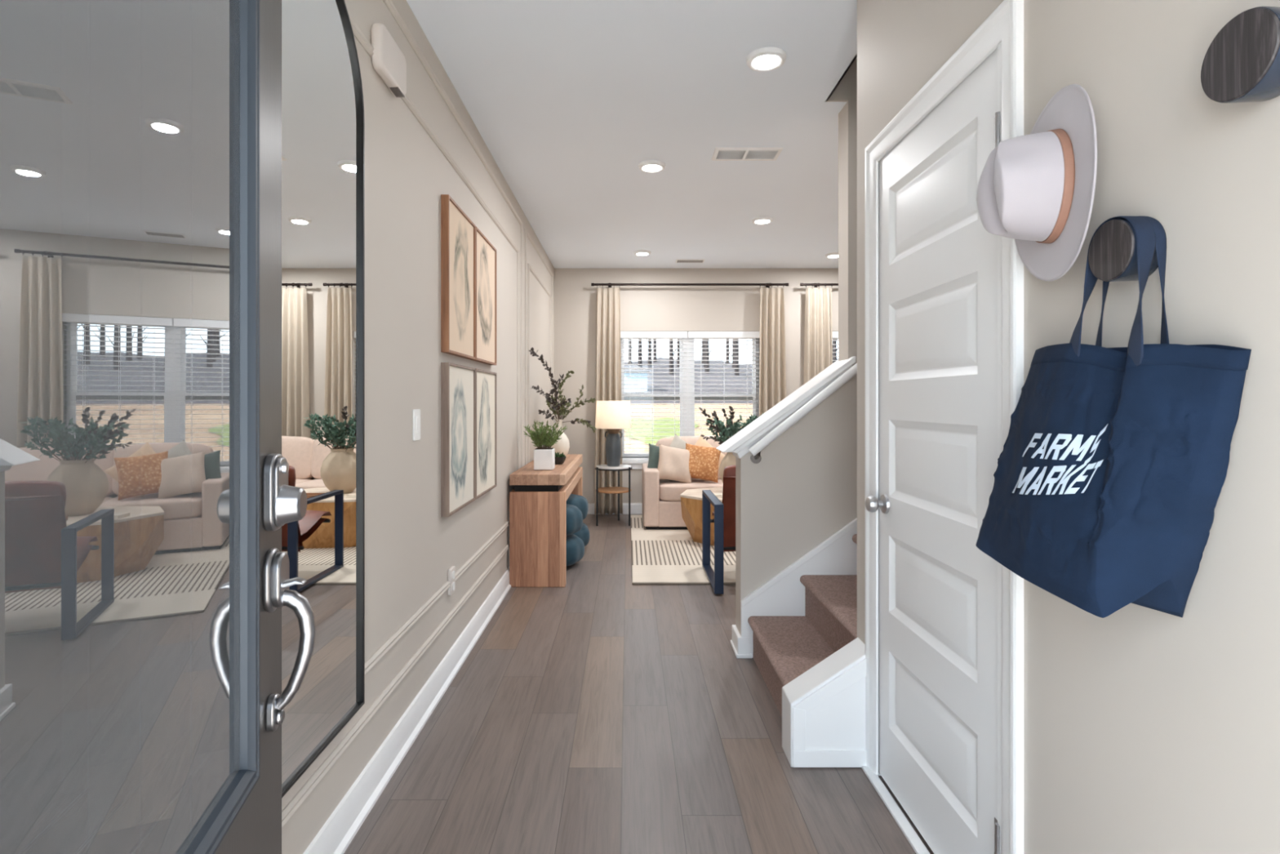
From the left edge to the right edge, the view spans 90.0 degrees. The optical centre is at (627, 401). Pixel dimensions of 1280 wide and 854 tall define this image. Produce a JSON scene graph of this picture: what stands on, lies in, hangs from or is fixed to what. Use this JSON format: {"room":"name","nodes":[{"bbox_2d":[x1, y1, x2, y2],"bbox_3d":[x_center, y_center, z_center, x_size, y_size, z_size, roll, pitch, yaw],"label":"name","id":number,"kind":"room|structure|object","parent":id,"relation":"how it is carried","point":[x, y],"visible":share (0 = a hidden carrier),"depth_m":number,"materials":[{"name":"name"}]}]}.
{"room":"entrance hallway","nodes":[
{"label":"entrance hallway","id":0,"kind":"room"},
{"bbox_2d":[281,0,554,853],"bbox_3d":[-0.876,-0.113,3.590,0.120,2.725,7.300,0,0,0],"label":"wall","id":1,"kind":"structure","parent":0,"point":[411,549],"depth_m":2.44,"materials":[{"name":"beige paint"}]},
{"bbox_2d":[281,0,364,797],"bbox_3d":[-0.789,-0.145,1.518,0.028,2.070,0.735,0,0,0],"label":"wall mirror","id":2,"kind":"object","parent":1,"relation":"attached to","point":[323,122],"visible":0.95,"depth_m":1.65,"materials":[{"name":"black metal"}]},
{"bbox_2d":[371,22,406,97],"bbox_3d":[-0.796,-1.133,2.140,0.040,0.154,0.235,0,0,0],"label":"door chime","id":3,"kind":"object","parent":1,"relation":"attached to","point":[388,60],"visible":1,"depth_m":2.09,"materials":[{"name":"paint"}]},
{"bbox_2d":[389,86,404,97],"bbox_3d":[-0.790,-1.059,2.192,0.028,0.005,0.065,0,0,0],"label":"grille","id":4,"kind":"object","parent":3,"relation":"attached to","point":[397,91],"depth_m":2.19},
{"bbox_2d":[281,0,522,827],"bbox_3d":[-0.809,-0.185,2.695,0.013,2.360,4.390,0,0,0],"label":"trim","id":5,"kind":"structure","parent":1,"relation":"attached to","point":[288,811],"depth_m":2.41,"materials":[{"name":"beige paint"}]},
{"bbox_2d":[302,566,511,853],"bbox_3d":[-0.801,1.192,3.590,0.030,0.115,7.020,0,0,0],"label":"baseboard","id":6,"kind":"structure","parent":1,"relation":"attached to","point":[337,833],"depth_m":2.22,"materials":[{"name":"white paint"}]},
{"bbox_2d":[412,408,420,440],"bbox_3d":[-0.810,0.090,2.460,0.011,0.120,0.074,0,0,0],"label":"light switch","id":7,"kind":"object","parent":1,"relation":"attached to","point":[415,412],"visible":1,"depth_m":2.44,"materials":[{"name":"white plastic"}]},
{"bbox_2d":[348,13,519,674],"bbox_3d":[-0.809,-0.140,2.705,0.013,1.960,4.050,0,0,0],"label":"trim","id":8,"kind":"structure","parent":1,"relation":"attached to","point":[369,664],"depth_m":2.87,"materials":[{"name":"beige paint"}]},
{"bbox_2d":[447,565,455,595],"bbox_3d":[-0.806,0.820,2.930,0.019,0.118,0.074,0,0,0],"label":"wall outlet","id":9,"kind":"object","parent":1,"relation":"attached to","point":[451,571],"visible":1,"depth_m":2.91,"materials":[{"name":"paint"}]},
{"bbox_2d":[452,570,454,590],"bbox_3d":[-0.799,0.820,2.930,0.004,0.088,0.034,0,0,0],"label":"socket","id":10,"kind":"object","parent":9,"relation":"attached to","point":[453,571],"depth_m":2.92,"materials":[{"name":"white plastic"}]},
{"bbox_2d":[440,194,475,359],"bbox_3d":[-0.799,-0.558,3.039,0.034,0.687,0.492,0,0,0],"label":"framed picture","id":11,"kind":"object","parent":1,"relation":"attached to","point":[458,231],"visible":1,"depth_m":2.97,"materials":[{"name":"beige paper"}]},
{"bbox_2d":[440,362,475,516],"bbox_3d":[-0.799,0.168,3.039,0.034,0.675,0.492,0,0,0],"label":"framed picture","id":12,"kind":"object","parent":1,"relation":"attached to","point":[458,382],"visible":1,"depth_m":2.97},
{"bbox_2d":[469,226,496,364],"bbox_3d":[-0.799,-0.558,3.555,0.034,0.687,0.510,0,0,0],"label":"framed picture","id":13,"kind":"object","parent":1,"relation":"attached to","point":[486,253],"visible":0.84,"depth_m":3.54,"materials":[{"name":"beige paper"}]},
{"bbox_2d":[475,368,496,499],"bbox_3d":[-0.799,0.168,3.555,0.034,0.675,0.510,0,0,0],"label":"framed picture","id":14,"kind":"object","parent":1,"relation":"attached to","point":[486,380],"visible":0.82,"depth_m":3.55},
{"bbox_2d":[524,228,553,465],"bbox_3d":[-0.809,-0.185,5.980,0.013,2.360,1.840,0,0,0],"label":"trim","id":15,"kind":"structure","parent":1,"relation":"attached to","point":[526,233],"depth_m":5.06,"materials":[{"name":"beige paint"}]},
{"bbox_2d":[527,263,551,463],"bbox_3d":[-0.809,-0.140,5.970,0.013,1.960,1.540,0,0,0],"label":"trim","id":16,"kind":"structure","parent":1,"relation":"attached to","point":[529,268],"depth_m":5.22,"materials":[{"name":"beige paint"}]},
{"bbox_2d":[406,0,857,268],"bbox_3d":[2.192,-1.623,3.590,6.256,0.295,7.300,0,0,0],"label":"ceiling","id":17,"kind":"structure","parent":0,"point":[567,99],"depth_m":3.33,"materials":[{"name":"white paint"}]},
{"bbox_2d":[633,249,650,256],"bbox_3d":[0.142,-1.464,6.330,0.172,0.022,0.172,0,0,0],"label":"recessed light","id":18,"kind":"object","parent":17,"relation":"in","point":[642,253],"visible":1,"depth_m":6.29,"materials":[{"name":"white paint"}]},
{"bbox_2d":[636,253,648,255],"bbox_3d":[0.142,-1.456,6.330,0.118,0.004,0.118,0,0,0],"label":"diffuser","id":19,"kind":"object","parent":18,"relation":"attached to","point":[637,254],"depth_m":6.33,"materials":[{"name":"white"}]},
{"bbox_2d":[638,160,666,173],"bbox_3d":[0.150,-1.464,4.000,0.172,0.022,0.172,0,0,0],"label":"recessed light","id":20,"kind":"object","parent":17,"relation":"in","point":[650,166],"visible":1,"depth_m":3.97,"materials":[{"name":"white paint"}]},
{"bbox_2d":[642,164,661,172],"bbox_3d":[0.150,-1.456,4.000,0.118,0.004,0.118,0,0,0],"label":"diffuser","id":21,"kind":"object","parent":20,"relation":"attached to","point":[646,168],"depth_m":4.00,"materials":[{"name":"white plastic"}]},
{"bbox_2d":[675,259,705,262],"bbox_3d":[0.650,-1.470,6.710,0.300,0.010,0.140,0,0,0],"label":"ceiling vent","id":22,"kind":"object","parent":17,"relation":"in","point":[677,260],"visible":1,"depth_m":6.68,"materials":[{"name":"white metal"}]},
{"bbox_2d":[711,147,783,160],"bbox_3d":[0.707,-1.470,3.812,0.397,0.009,0.185,0,0,0],"label":"ceiling vent","id":23,"kind":"object","parent":17,"relation":"in","point":[719,153],"visible":1,"depth_m":3.81,"materials":[{"name":"white metal"}]},
{"bbox_2d":[751,216,773,224],"bbox_3d":[1.090,-1.464,5.190,0.172,0.022,0.172,0,0,0],"label":"recessed light","id":24,"kind":"object","parent":17,"relation":"in","point":[761,220],"visible":1,"depth_m":5.16,"materials":[{"name":"white paint"}]},
{"bbox_2d":[755,219,769,223],"bbox_3d":[1.090,-1.456,5.190,0.118,0.004,0.118,0,0,0],"label":"diffuser","id":25,"kind":"object","parent":24,"relation":"attached to","point":[757,221],"depth_m":5.18,"materials":[{"name":"white plastic"}]},
{"bbox_2d":[746,47,786,71],"bbox_3d":[0.594,-1.464,2.750,0.172,0.022,0.172,0,0,0],"label":"recessed light","id":26,"kind":"object","parent":17,"relation":"in","point":[765,59],"visible":1,"depth_m":2.72,"materials":[{"name":"white paint"}]},
{"bbox_2d":[752,54,780,70],"bbox_3d":[0.594,-1.456,2.750,0.118,0.004,0.118,0,0,0],"label":"diffuser","id":27,"kind":"object","parent":26,"relation":"attached to","point":[760,62],"depth_m":2.75,"materials":[{"name":"white plastic"}]},
{"bbox_2d":[825,252,838,257],"bbox_3d":[2.070,-1.464,6.430,0.172,0.022,0.172,0,0,0],"label":"recessed light","id":28,"kind":"object","parent":17,"relation":"in","point":[835,255],"visible":0.77,"depth_m":6.40,"materials":[{"name":"white paint"}]},
{"bbox_2d":[827,255,838,257],"bbox_3d":[2.070,-1.456,6.430,0.118,0.004,0.118,0,0,0],"label":"diffuser","id":29,"kind":"object","parent":28,"relation":"attached to","point":[828,256],"depth_m":6.44,"materials":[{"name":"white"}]},
{"bbox_2d":[343,514,933,853],"bbox_3d":[2.192,1.310,3.590,6.256,0.120,7.300,0,0,0],"label":"floor","id":30,"kind":"structure","parent":0,"point":[601,712],"depth_m":2.30,"materials":[{"name":"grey wood"}]},
{"bbox_2d":[509,453,582,586],"bbox_3d":[-0.611,0.871,5.131,0.375,0.758,1.650,0,0,0],"label":"console table","id":31,"kind":"object","parent":30,"relation":"on","point":[538,499],"visible":0.82,"depth_m":4.31,"materials":[{"name":"brown wood"}]},
{"bbox_2d":[523,420,567,470],"bbox_3d":[-0.600,0.307,4.615,0.329,0.365,0.291,0,0,0],"label":"potted herb","id":32,"kind":"object","parent":31,"relation":"on","point":[544,455],"visible":1,"depth_m":4.55,"materials":[{"name":"plant"}]},
{"bbox_2d":[533,448,555,470],"bbox_3d":[-0.603,0.415,4.618,0.136,0.147,0.136,0,0,0],"label":"pot","id":33,"kind":"object","parent":32,"relation":"attached to","point":[544,458],"depth_m":4.55,"materials":[{"name":"white ceramic"}]},
{"bbox_2d":[549,418,569,456],"bbox_3d":[-0.604,0.325,5.620,0.184,0.335,0.184,0,0,0],"label":"bottle vase","id":34,"kind":"object","parent":31,"relation":"on","point":[562,445],"visible":0.58,"depth_m":5.56,"materials":[{"name":"beige ceramic"}]},
{"bbox_2d":[528,346,595,432],"bbox_3d":[-0.519,-0.069,5.403,0.494,0.693,1.061,0,0,0],"label":"branch spray","id":35,"kind":"object","parent":34,"relation":"in","point":[555,406],"visible":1,"depth_m":5.58,"materials":[{"name":"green plant"}]},
{"bbox_2d":[555,451,566,464],"bbox_3d":[-0.553,0.443,5.021,0.133,0.099,0.131,0,0,45],"label":"succulent bowl","id":36,"kind":"object","parent":31,"relation":"on","point":[560,459],"visible":0.77,"depth_m":4.98,"materials":[{"name":"black ceramic"}]},
{"bbox_2d":[566,503,584,565],"bbox_3d":[-0.570,1.017,4.900,0.476,0.434,0.479,0,0,0],"label":"pouf","id":37,"kind":"object","parent":30,"relation":"on","point":[575,544],"visible":0.24,"depth_m":4.78,"materials":[{"name":"teal fabric"}]},
{"bbox_2d":[566,493,589,546],"bbox_3d":[-0.562,1.017,5.416,0.480,0.434,0.478,0,0,0],"label":"pouf","id":38,"kind":"object","parent":30,"relation":"on","point":[580,502],"visible":0.15,"depth_m":5.32,"materials":[{"name":"teal fabric"}]},
{"bbox_2d":[595,464,631,525],"bbox_3d":[-0.148,0.954,6.531,0.380,0.592,0.381,0,0,0],"label":"side table","id":39,"kind":"object","parent":30,"relation":"on","point":[611,490],"visible":0.88,"depth_m":6.43,"materials":[{"name":"white stone"}]},
{"bbox_2d":[595,400,631,466],"bbox_3d":[-0.148,0.326,6.530,0.372,0.665,0.372,0,0,0],"label":"table lamp","id":40,"kind":"object","parent":39,"relation":"on","point":[611,415],"visible":1,"depth_m":6.42,"materials":[{"name":"white fabric"}]},
{"bbox_2d":[598,486,631,493],"bbox_3d":[-0.148,0.904,6.530,0.364,0.021,0.364,0,0,0],"label":"shelf","id":41,"kind":"object","parent":39,"relation":"attached to","point":[611,490],"depth_m":6.44,"materials":[{"name":"brown wood"}]},
{"bbox_2d":[631,515,735,584],"bbox_3d":[1.580,1.244,5.670,3.100,0.012,2.620,0,0,0],"label":"area rug","id":42,"kind":"object","parent":30,"relation":"on","point":[659,557],"visible":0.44,"depth_m":5.06,"materials":[{"name":"beige fabric"}]},
{"bbox_2d":[642,435,727,529],"bbox_3d":[1.356,0.801,6.521,2.408,0.874,0.757,0,0,0],"label":"sofa","id":43,"kind":"object","parent":42,"relation":"on","point":[661,499],"visible":0.21,"depth_m":6.16,"materials":[{"name":"fabric"}]},
{"bbox_2d":[647,443,674,480],"bbox_3d":[0.364,0.627,6.471,0.419,0.401,0.172,0,0,-10],"label":"throw pillow","id":44,"kind":"object","parent":43,"relation":"on","point":[654,451],"visible":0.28,"depth_m":6.43,"materials":[{"name":"green fabric"}]},
{"bbox_2d":[657,444,691,483],"bbox_3d":[0.467,0.621,6.329,0.409,0.392,0.225,0,0,0],"label":"throw pillow","id":45,"kind":"object","parent":43,"relation":"on","point":[673,462],"visible":0.91,"depth_m":6.26,"materials":[{"name":"beige fabric"}]},
{"bbox_2d":[669,433,687,448],"bbox_3d":[0.543,0.572,6.490,0.491,0.480,0.148,0,0,0],"label":"throw pillow","id":46,"kind":"object","parent":43,"relation":"on","point":[677,442],"visible":0.19,"depth_m":6.50,"materials":[{"name":"white fabric"}]},
{"bbox_2d":[655,435,724,479],"bbox_3d":[0.653,0.600,6.700,0.755,0.473,0.229,0,0,0],"label":"cushion","id":47,"kind":"object","parent":43,"relation":"on","point":[692,440],"depth_m":6.65,"materials":[{"name":"fabric"}]},
{"bbox_2d":[659,478,723,501],"bbox_3d":[0.653,0.885,6.442,0.721,0.184,0.599,0,0,0],"label":"seat cushion","id":48,"kind":"object","parent":43,"relation":"on","point":[669,491],"depth_m":6.17,"materials":[{"name":"fabric"}]},
{"bbox_2d":[685,443,720,482],"bbox_3d":[0.729,0.606,6.341,0.404,0.377,0.211,0,0,7],"label":"throw pillow","id":49,"kind":"object","parent":43,"relation":"on","point":[704,461],"visible":0.92,"depth_m":6.27,"materials":[{"name":"orange fabric"}]},
{"bbox_2d":[694,435,724,480],"bbox_3d":[0.768,0.594,6.467,0.521,0.496,0.182,0,0,0],"label":"throw pillow","id":50,"kind":"object","parent":43,"relation":"on","point":[702,442],"visible":0.15,"depth_m":6.48,"materials":[{"name":"beige fabric"}]},
{"bbox_2d":[680,486,723,546],"bbox_3d":[1.050,1.029,5.720,1.184,0.418,0.853,0,0,0],"label":"coffee table","id":51,"kind":"object","parent":42,"relation":"on","point":[691,499],"visible":0.21,"depth_m":5.55,"materials":[{"name":"brown wood"}]},
{"bbox_2d":[713,492,722,497],"bbox_3d":[0.740,0.808,5.500,0.170,0.024,0.120,0,0,-20],"label":"book","id":52,"kind":"object","parent":51,"relation":"on","point":[718,495],"visible":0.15,"depth_m":5.46,"materials":[{"name":"paper"}]},
{"bbox_2d":[719,452,735,483],"bbox_3d":[1.000,0.620,5.760,0.356,0.400,0.356,0,0,0],"label":"urn vase","id":53,"kind":"object","parent":51,"relation":"on","point":[729,459],"visible":0.12,"depth_m":5.68,"materials":[{"name":"beige paint"}]},
{"bbox_2d":[698,405,764,444],"bbox_3d":[0.969,0.258,5.747,0.720,0.439,0.555,0,0,0],"label":"eucalyptus spray","id":54,"kind":"object","parent":53,"relation":"in","point":[725,433],"visible":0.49,"depth_m":5.63,"materials":[{"name":"green plant"}]},
{"bbox_2d":[702,464,735,594],"bbox_3d":[0.915,0.823,4.448,0.718,0.826,0.684,0,0,0],"label":"armchair","id":55,"kind":"object","parent":42,"relation":"on","point":[724,520],"visible":0.28,"depth_m":4.19,"materials":[{"name":"blue metal"}]},
{"bbox_2d":[722,464,735,479],"bbox_3d":[0.915,0.507,4.220,0.580,0.195,0.110,0,0,0],"label":"cushion","id":56,"kind":"object","parent":55,"relation":"on","point":[729,471],"depth_m":4.18,"materials":[{"name":"leather"}]},
{"bbox_2d":[747,533,857,715],"bbox_3d":[2.271,-0.052,2.720,3.374,2.604,0.801,0,0,0],"label":"staircase","id":57,"kind":"structure","parent":30,"relation":"on","point":[785,647],"depth_m":2.79,"materials":[{"name":"brown carpet"}]},
{"bbox_2d":[554,268,838,502],"bbox_3d":[2.192,-0.113,7.170,6.016,2.725,0.140,0,0,0],"label":"wall","id":58,"kind":"structure","parent":0,"point":[642,308],"depth_m":7.10,"materials":[{"name":"beige paint"}]},
{"bbox_2d":[587,502,642,514],"bbox_3d":[2.202,1.189,7.092,5.996,0.122,0.016,0,0,0],"label":"baseboard","id":59,"kind":"structure","parent":58,"relation":"attached to","point":[635,508],"depth_m":7.08,"materials":[{"name":"white paint"}]},
{"bbox_2d":[591,283,788,288],"bbox_3d":[0.675,-1.275,7.033,2.150,0.070,0.132,0,0,0],"label":"curtain rod","id":60,"kind":"object","parent":58,"relation":"attached to","point":[768,285],"visible":1,"depth_m":6.97,"materials":[{"name":"brown metal"}]},
{"bbox_2d":[594,283,622,515],"bbox_3d":[-0.211,-0.030,6.989,0.306,2.520,0.133,0,0,0],"label":"curtain","id":61,"kind":"object","parent":60,"relation":"hanging from","point":[608,353],"visible":0.8,"depth_m":6.98,"materials":[{"name":"fabric"}]},
{"bbox_2d":[759,283,786,415],"bbox_3d":[1.569,-0.030,6.991,0.322,2.520,0.137,0,0,0],"label":"curtain","id":62,"kind":"object","parent":60,"relation":"hanging from","point":[772,361],"visible":0.49,"depth_m":6.98,"materials":[{"name":"fabric"}]},
{"bbox_2d":[620,331,759,469],"bbox_3d":[0.680,-0.015,7.152,1.640,1.530,0.165,0,0,0],"label":"window","id":63,"kind":"structure","parent":58,"relation":"in","point":[686,415],"depth_m":7.18,"materials":[{"name":"white paint"}]},
{"bbox_2d":[620,331,687,460],"bbox_3d":[0.274,-0.063,7.131,0.775,1.430,0.055,0,0,0],"label":"window blind","id":64,"kind":"object","parent":63,"relation":"attached to","point":[652,335],"visible":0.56,"depth_m":7.11,"materials":[{"name":"white plastic"}]},
{"bbox_2d":[688,331,759,436],"bbox_3d":[1.071,-0.063,7.131,0.805,1.430,0.055,0,0,0],"label":"window blind","id":65,"kind":"object","parent":63,"relation":"attached to","point":[700,335],"visible":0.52,"depth_m":7.11,"materials":[{"name":"white plastic"}]},
{"bbox_2d":[800,283,838,287],"bbox_3d":[2.930,-1.275,7.033,2.100,0.070,0.132,0,0,0],"label":"curtain rod","id":66,"kind":"object","parent":58,"relation":"attached to","point":[815,285],"visible":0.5,"depth_m":6.97,"materials":[{"name":"brown metal"}]},
{"bbox_2d":[803,283,832,384],"bbox_3d":[2.087,-0.030,6.982,0.356,2.520,0.141,0,0,0],"label":"curtain","id":67,"kind":"object","parent":66,"relation":"hanging from","point":[818,335],"visible":0.41,"depth_m":6.98,"materials":[{"name":"fabric"}]},
{"bbox_2d":[832,331,838,360],"bbox_3d":[2.591,-0.063,7.131,0.730,1.430,0.055,0,0,0],"label":"window blind","id":68,"kind":"object","parent":58,"relation":"attached to","point":[835,334],"visible":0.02,"depth_m":7.10,"materials":[{"name":"white plastic"}]},
{"bbox_2d":[735,100,857,634],"bbox_3d":[2.576,-0.113,3.212,4.047,2.725,0.145,0,0,0],"label":"wall","id":69,"kind":"structure","parent":0,"point":[802,489],"depth_m":3.14,"materials":[{"name":"beige paint"}]},
{"bbox_2d":[729,624,752,657],"bbox_3d":[0.567,1.200,3.212,0.078,0.100,0.197,0,0,0],"label":"trim","id":70,"kind":"structure","parent":69,"relation":"attached to","point":[741,646],"depth_m":3.12,"materials":[{"name":"white paint"}]},
{"bbox_2d":[715,355,855,458],"bbox_3d":[0.779,0.030,3.212,0.642,0.498,0.255,0,0,0],"label":"trim","id":71,"kind":"structure","parent":69,"relation":"attached to","point":[740,443],"depth_m":3.10,"materials":[{"name":"white paint"}]},
{"bbox_2d":[740,517,857,657],"bbox_3d":[1.577,0.384,3.127,2.047,1.732,0.025,0,0,0],"label":"trim","id":72,"kind":"structure","parent":69,"relation":"attached to","point":[784,594],"depth_m":3.12,"materials":[{"name":"white paint"}]},
{"bbox_2d":[748,363,857,463],"bbox_3d":[1.395,-0.377,3.090,1.637,1.363,0.102,0,0,0],"label":"handrail","id":73,"kind":"object","parent":69,"relation":"attached to","point":[756,449],"visible":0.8,"depth_m":3.04,"materials":[{"name":"white paint"}]},
{"bbox_2d":[825,53,857,102],"bbox_3d":[2.790,-1.350,2.736,3.640,5.200,0.832,0,0,0],"label":"wall","id":74,"kind":"structure","parent":0,"point":[846,91],"depth_m":3.14,"materials":[{"name":"beige paint"}]},
{"bbox_2d":[857,0,1279,853],"bbox_3d":[0.890,-0.113,1.200,0.120,2.725,2.240,0,0,0],"label":"wall","id":75,"kind":"structure","parent":0,"point":[1147,731],"depth_m":1.00,"materials":[{"name":"beige paint"}]},
{"bbox_2d":[782,637,866,767],"bbox_3d":[0.703,1.045,2.247,0.294,0.410,0.137,0,0,0],"label":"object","id":76,"kind":"structure","parent":75,"relation":"attached to","point":[824,707],"depth_m":2.19,"materials":[{"name":"white paint"}]},
{"bbox_2d":[861,765,929,853],"bbox_3d":[0.812,1.244,1.769,0.033,0.011,0.854,0,0,0],"label":"trim","id":77,"kind":"structure","parent":75,"relation":"attached to","point":[908,830],"depth_m":1.93,"materials":[{"name":"white paint"}]},
{"bbox_2d":[865,48,999,853],"bbox_3d":[0.823,0.217,1.780,0.102,2.030,0.711,0,0,0],"label":"door","id":78,"kind":"structure","parent":75,"relation":"in","point":[938,260],"depth_m":1.72,"materials":[{"name":"white paint"}]},
{"bbox_2d":[865,0,1023,853],"bbox_3d":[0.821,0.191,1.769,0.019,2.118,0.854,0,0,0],"label":"trim","id":79,"kind":"structure","parent":75,"relation":"attached to","point":[1005,25],"depth_m":1.40,"materials":[{"name":"white paint"}]},
{"bbox_2d":[976,84,1097,281],"bbox_3d":[0.733,-0.395,1.191,0.120,0.342,0.340,0,0,12],"label":"hat","id":80,"kind":"object","parent":75,"relation":"attached to","point":[1036,189],"visible":1,"depth_m":1.13,"materials":[{"name":"fabric"}]},
{"bbox_2d":[1088,217,1158,281],"bbox_3d":[0.804,-0.244,1.035,0.052,0.100,0.100,0,0,0],"label":"wall hook","id":81,"kind":"object","parent":75,"relation":"attached to","point":[1113,250],"visible":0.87,"depth_m":1.02,"materials":[{"name":"brown wood"}]},
{"bbox_2d":[975,216,1251,617],"bbox_3d":[0.753,0.011,1.071,0.148,0.618,0.471,0,0,0],"label":"tote bag","id":82,"kind":"object","parent":81,"relation":"hanging from","point":[1110,473],"visible":0.98,"depth_m":0.96,"materials":[{"name":"blue fabric"}]},
{"bbox_2d":[1200,6,1279,103],"bbox_3d":[0.804,-0.441,0.818,0.052,0.109,0.109,0,0,0],"label":"wall hook","id":83,"kind":"object","parent":75,"relation":"attached to","point":[1242,63],"visible":1,"depth_m":0.81,"materials":[{"name":"brown wood"}]},
{"bbox_3d":[2.192,-0.113,0.010,6.016,2.725,0.140,0,0,0],"label":"wall","id":84,"kind":"structure","parent":0,"visible":0},
{"bbox_2d":[0,0,315,853],"bbox_3d":[-0.436,0.222,0.555,0.118,2.033,0.914,0,0,-13],"label":"door","id":85,"kind":"structure","parent":84,"relation":"in","point":[146,496],"depth_m":0.66,"materials":[{"name":"paint"}]},
{"label":"outside","id":86,"kind":"structure","parent":0,"visible":0},
{"bbox_2d":[624,403,752,453],"bbox_3d":[0.000,0.860,20.760,100.000,1.500,27.000,0,0,0],"label":"ground","id":87,"kind":"structure","parent":86,"point":[630,446],"depth_m":26.06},
{"bbox_2d":[624,417,698,445],"bbox_3d":[0.900,0.916,20.413,3.033,0.588,8.042,0,0,0],"label":"grass patch","id":88,"kind":"structure","parent":87,"relation":"on","point":[634,420],"depth_m":20.21,"materials":[{"name":"green plant"}]},
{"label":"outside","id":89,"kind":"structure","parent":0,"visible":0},
{"bbox_2d":[624,357,838,403],"bbox_3d":[0.000,-1.971,50.500,100.000,5.342,34.000,0,0,0],"label":"hillside","id":90,"kind":"structure","parent":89,"point":[655,380],"depth_m":42.02,"materials":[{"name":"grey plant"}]},
{"bbox_2d":[627,338,633,364],"bbox_3d":[0.287,-9.703,61.050,1.295,12.895,1.493,0,0,-9],"label":"bare tree","id":91,"kind":"object","parent":90,"relation":"on","point":[629,342],"visible":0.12,"depth_m":60.80,"materials":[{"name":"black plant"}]},
{"bbox_2d":[624,364,649,391],"bbox_3d":[0.425,-1.000,37.000,1.650,2.100,1.600,0,0,0],"label":"garden shed","id":92,"kind":"object","parent":90,"relation":"on","point":[627,380],"visible":0.48,"depth_m":36.40,"materials":[{"name":"white"}]},
{"bbox_2d":[636,338,644,368],"bbox_3d":[0.823,-6.173,47.148,1.279,9.054,1.401,0,0,-12],"label":"bare tree","id":93,"kind":"object","parent":90,"relation":"on","point":[639,342],"visible":0.13,"depth_m":46.84,"materials":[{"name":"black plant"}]},
{"bbox_2d":[645,338,656,368],"bbox_3d":[1.746,-7.235,53.560,1.060,9.588,1.322,0,0,17],"label":"bare tree","id":94,"kind":"object","parent":90,"relation":"on","point":[649,342],"visible":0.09,"depth_m":53.49,"materials":[{"name":"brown plant"}]},
{"bbox_2d":[651,338,657,362],"bbox_3d":[2.522,-9.595,61.286,1.318,12.575,1.409,0,0,-13],"label":"bare tree","id":95,"kind":"object","parent":90,"relation":"on","point":[654,342],"visible":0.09,"depth_m":61.29,"materials":[{"name":"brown plant"}]},
{"bbox_2d":[669,338,679,374],"bbox_3d":[3.280,-8.033,47.803,1.546,12.572,1.128,0,0,40],"label":"bare tree","id":96,"kind":"object","parent":90,"relation":"on","point":[670,342],"visible":0.17,"depth_m":47.64,"materials":[{"name":"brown plant"}]},
{"bbox_2d":[675,338,679,366],"bbox_3d":[4.130,-8.457,53.229,1.427,12.132,1.134,0,0,-36],"label":"bare tree","id":97,"kind":"object","parent":90,"relation":"on","point":[677,342],"visible":0.03,"depth_m":53.06,"materials":[{"name":"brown plant"}]},
{"bbox_2d":[695,338,703,363],"bbox_3d":[7.143,-7.883,61.723,1.328,9.110,1.522,0,0,0],"label":"bare tree","id":98,"kind":"object","parent":90,"relation":"on","point":[702,362],"visible":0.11,"depth_m":61.48,"materials":[{"name":"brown plant"}]},
{"bbox_2d":[698,338,705,367],"bbox_3d":[6.495,-8.051,53.678,1.157,11.210,1.534,0,0,0],"label":"bare tree","id":99,"kind":"object","parent":90,"relation":"on","point":[699,339],"visible":0.07,"depth_m":53.57,"materials":[{"name":"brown plant"}]},
{"bbox_2d":[702,338,714,372],"bbox_3d":[5.676,-5.784,46.557,1.138,8.417,1.598,0,0,0],"label":"bare tree","id":100,"kind":"object","parent":90,"relation":"on","point":[706,342],"visible":0.16,"depth_m":46.28,"materials":[{"name":"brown plant"}]},
{"bbox_2d":[724,338,732,363],"bbox_3d":[9.617,-9.382,61.565,1.306,12.155,1.536,0,0,0],"label":"bare tree","id":101,"kind":"object","parent":90,"relation":"on","point":[726,342],"visible":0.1,"depth_m":61.26,"materials":[{"name":"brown plant"}]},
{"bbox_2d":[727,338,734,368],"bbox_3d":[9.079,-7.753,54.045,1.160,10.529,1.397,0,0,39],"label":"bare tree","id":102,"kind":"object","parent":90,"relation":"on","point":[733,342],"visible":0.07,"depth_m":53.91,"materials":[{"name":"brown plant"}]},
{"bbox_2d":[732,338,738,375],"bbox_3d":[7.934,-6.873,48.000,1.243,10.227,1.470,0,0,-27],"label":"bare tree","id":103,"kind":"object","parent":90,"relation":"on","point":[735,342],"visible":0.16,"depth_m":47.75,"materials":[{"name":"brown plant"}]},
{"bbox_2d":[832,338,838,363],"bbox_3d":[15.387,-6.708,47.426,1.218,9.997,1.667,0,0,-33],"label":"bare tree","id":104,"kind":"object","parent":90,"relation":"on","point":[833,342],"visible":0.09,"depth_m":47.36,"materials":[{"name":"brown plant"}]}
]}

